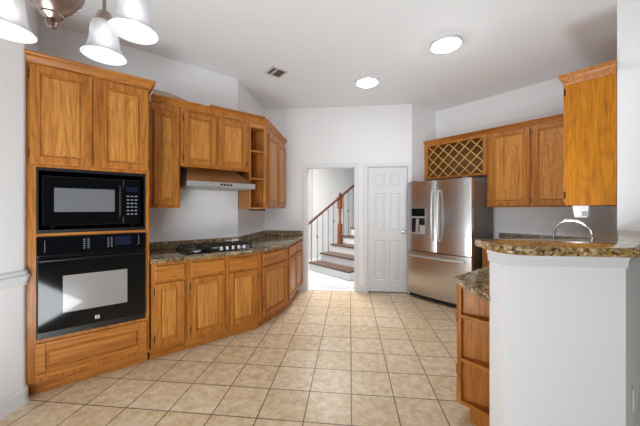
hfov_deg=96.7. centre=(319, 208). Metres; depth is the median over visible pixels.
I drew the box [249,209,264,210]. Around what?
light
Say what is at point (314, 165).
trim
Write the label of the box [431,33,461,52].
ceiling light
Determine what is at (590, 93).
upper cabinet
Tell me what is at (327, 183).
wall
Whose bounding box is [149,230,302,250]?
backsplash
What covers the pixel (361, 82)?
diffuser
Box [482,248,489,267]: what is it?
base cabinet
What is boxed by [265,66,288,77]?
ceiling vent
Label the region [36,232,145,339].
wall oven
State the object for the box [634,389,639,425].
baseboard
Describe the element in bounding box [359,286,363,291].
baseboard
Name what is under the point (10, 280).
trim
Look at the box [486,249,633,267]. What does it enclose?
trim
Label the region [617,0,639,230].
wall
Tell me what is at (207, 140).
upper cabinet
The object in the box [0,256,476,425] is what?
floor
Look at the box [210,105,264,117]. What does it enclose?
board
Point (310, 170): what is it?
wall
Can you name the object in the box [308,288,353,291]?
trim
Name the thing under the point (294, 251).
base cabinet
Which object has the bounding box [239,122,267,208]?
corner shelf
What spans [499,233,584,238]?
backsplash
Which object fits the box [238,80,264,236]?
wall
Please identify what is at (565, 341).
wall
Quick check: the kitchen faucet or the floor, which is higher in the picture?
the kitchen faucet
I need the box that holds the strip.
[153,89,185,100]
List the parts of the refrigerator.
door, handle, handle, handle, freezer drawer, door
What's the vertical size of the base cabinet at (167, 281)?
0.872 m
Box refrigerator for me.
[408,176,492,306]
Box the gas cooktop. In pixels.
[176,241,255,254]
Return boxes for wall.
[0,0,38,399]
[39,20,237,241]
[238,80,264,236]
[265,104,411,292]
[309,169,312,257]
[313,168,353,256]
[412,104,435,181]
[436,78,616,238]
[490,258,639,425]
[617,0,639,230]
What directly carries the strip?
on the crown molding at (154, 97)
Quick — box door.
[368,167,406,291]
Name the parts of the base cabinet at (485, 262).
door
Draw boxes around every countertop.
[149,230,302,263]
[454,233,584,301]
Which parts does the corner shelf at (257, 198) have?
panel, panel, shelf, shelf, panel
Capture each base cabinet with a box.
[147,261,185,358]
[184,252,260,348]
[258,246,286,326]
[283,239,301,310]
[456,284,489,425]
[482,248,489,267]
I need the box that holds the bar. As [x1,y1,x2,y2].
[475,230,639,257]
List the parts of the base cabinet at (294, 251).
drawer, door, raised panel, drawer, door, raised panel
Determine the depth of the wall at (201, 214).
3.29 m
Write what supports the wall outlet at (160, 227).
attached to the wall at (201, 214)
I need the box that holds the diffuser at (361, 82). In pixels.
[357,78,376,87]
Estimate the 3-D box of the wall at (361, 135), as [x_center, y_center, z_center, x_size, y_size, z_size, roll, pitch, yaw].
[0.198,-0.165,4.776,2.595,3.050,0.120,0,0,6]
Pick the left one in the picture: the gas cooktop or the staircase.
the gas cooktop
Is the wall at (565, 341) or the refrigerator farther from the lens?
the refrigerator
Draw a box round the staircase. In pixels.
[309,184,353,280]
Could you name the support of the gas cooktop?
in the countertop at (266, 240)
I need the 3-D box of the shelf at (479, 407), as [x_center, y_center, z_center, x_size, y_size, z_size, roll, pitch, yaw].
[1.158,1.249,1.671,0.169,0.022,0.570,0,0,-39]
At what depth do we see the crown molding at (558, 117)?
3.86 m
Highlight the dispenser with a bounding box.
[572,205,590,217]
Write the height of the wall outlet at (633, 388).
0.116 m
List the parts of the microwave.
handle, control panel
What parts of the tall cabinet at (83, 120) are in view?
door, raised panel, crown molding, shelf rail, drawer, raised panel, door, raised panel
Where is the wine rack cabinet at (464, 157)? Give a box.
[424,134,486,180]
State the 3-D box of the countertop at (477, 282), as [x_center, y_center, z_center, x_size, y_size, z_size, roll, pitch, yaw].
[1.859,0.417,2.704,3.078,0.140,1.320,0,0,-39]
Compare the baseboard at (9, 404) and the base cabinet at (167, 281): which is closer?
the baseboard at (9, 404)
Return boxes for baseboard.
[0,384,29,419]
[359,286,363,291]
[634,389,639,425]
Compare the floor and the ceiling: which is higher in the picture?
the ceiling
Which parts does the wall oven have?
control panel, handle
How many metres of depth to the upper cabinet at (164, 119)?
2.85 m
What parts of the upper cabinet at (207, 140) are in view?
door, raised panel, door, raised panel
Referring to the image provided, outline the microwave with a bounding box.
[42,175,140,228]
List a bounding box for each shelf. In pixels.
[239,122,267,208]
[461,314,489,325]
[461,357,489,372]
[461,399,489,418]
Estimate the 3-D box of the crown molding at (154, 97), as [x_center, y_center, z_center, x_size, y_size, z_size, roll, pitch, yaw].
[-0.924,-1.092,3.623,0.541,0.062,2.203,0,0,30]
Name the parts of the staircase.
handrail, newel post, handrail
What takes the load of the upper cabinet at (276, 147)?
attached to the wall at (249, 222)
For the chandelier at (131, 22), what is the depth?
0.90 m
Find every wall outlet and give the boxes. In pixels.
[157,224,163,234]
[536,217,541,225]
[632,385,634,410]
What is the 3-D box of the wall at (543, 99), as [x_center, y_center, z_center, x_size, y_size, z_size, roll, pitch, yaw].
[2.886,-0.165,3.986,0.127,3.050,2.605,0,0,-39]
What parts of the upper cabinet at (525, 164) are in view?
door, raised panel, door, raised panel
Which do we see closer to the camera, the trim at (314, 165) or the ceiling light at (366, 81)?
the ceiling light at (366, 81)
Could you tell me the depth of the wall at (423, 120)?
4.71 m
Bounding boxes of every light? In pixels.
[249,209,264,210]
[356,75,377,87]
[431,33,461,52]
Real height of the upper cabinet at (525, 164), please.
1.035 m
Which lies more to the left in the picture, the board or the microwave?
the microwave
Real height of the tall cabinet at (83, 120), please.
2.478 m
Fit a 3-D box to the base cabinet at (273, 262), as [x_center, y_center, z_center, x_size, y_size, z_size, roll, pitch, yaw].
[-0.828,0.924,3.592,0.654,0.872,0.584,0,0,24]
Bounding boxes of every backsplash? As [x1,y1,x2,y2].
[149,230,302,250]
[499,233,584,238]
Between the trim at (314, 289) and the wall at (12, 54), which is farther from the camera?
the trim at (314, 289)
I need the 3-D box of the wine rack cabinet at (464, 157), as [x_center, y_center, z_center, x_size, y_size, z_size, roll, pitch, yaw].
[2.175,-0.775,4.489,0.328,0.570,0.956,0,0,-39]
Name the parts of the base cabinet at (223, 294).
drawer, door, raised panel, door, drawer, raised panel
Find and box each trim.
[0,269,30,290]
[303,163,358,291]
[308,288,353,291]
[364,162,411,293]
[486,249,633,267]
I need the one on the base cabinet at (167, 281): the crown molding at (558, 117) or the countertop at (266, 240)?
the countertop at (266, 240)
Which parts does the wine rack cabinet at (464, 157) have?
panel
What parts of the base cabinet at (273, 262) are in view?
drawer, door, raised panel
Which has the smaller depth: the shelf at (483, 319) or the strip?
the shelf at (483, 319)
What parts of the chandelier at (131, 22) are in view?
lamp shade, lamp shade, arm, lamp shade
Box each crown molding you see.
[150,93,286,143]
[423,114,562,144]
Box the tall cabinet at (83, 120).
[24,49,155,394]
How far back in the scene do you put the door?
4.62 m
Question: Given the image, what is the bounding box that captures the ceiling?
[36,0,616,111]
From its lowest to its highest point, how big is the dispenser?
0.104 m
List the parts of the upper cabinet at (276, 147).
door, raised panel, door, raised panel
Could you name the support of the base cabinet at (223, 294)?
on the floor
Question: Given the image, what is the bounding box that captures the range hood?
[180,167,254,190]
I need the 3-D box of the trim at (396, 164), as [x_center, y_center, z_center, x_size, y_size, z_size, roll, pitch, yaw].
[1.095,0.304,4.610,0.767,2.111,0.022,0,0,6]
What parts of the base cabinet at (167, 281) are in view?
drawer, door, raised panel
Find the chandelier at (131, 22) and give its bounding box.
[0,0,158,65]
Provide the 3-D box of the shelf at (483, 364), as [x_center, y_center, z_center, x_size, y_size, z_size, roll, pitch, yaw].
[1.158,0.974,1.671,0.169,0.022,0.570,0,0,-39]
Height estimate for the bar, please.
0.040 m
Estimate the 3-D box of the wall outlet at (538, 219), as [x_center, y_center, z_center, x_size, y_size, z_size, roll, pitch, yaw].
[2.937,0.170,3.815,0.008,0.116,0.072,0,0,-39]
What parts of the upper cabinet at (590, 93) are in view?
door, crown molding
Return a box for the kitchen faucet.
[551,218,593,238]
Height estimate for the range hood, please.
0.224 m
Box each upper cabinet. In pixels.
[149,101,179,207]
[180,107,248,173]
[268,128,285,207]
[487,120,592,206]
[558,60,616,205]
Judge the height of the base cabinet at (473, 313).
0.872 m

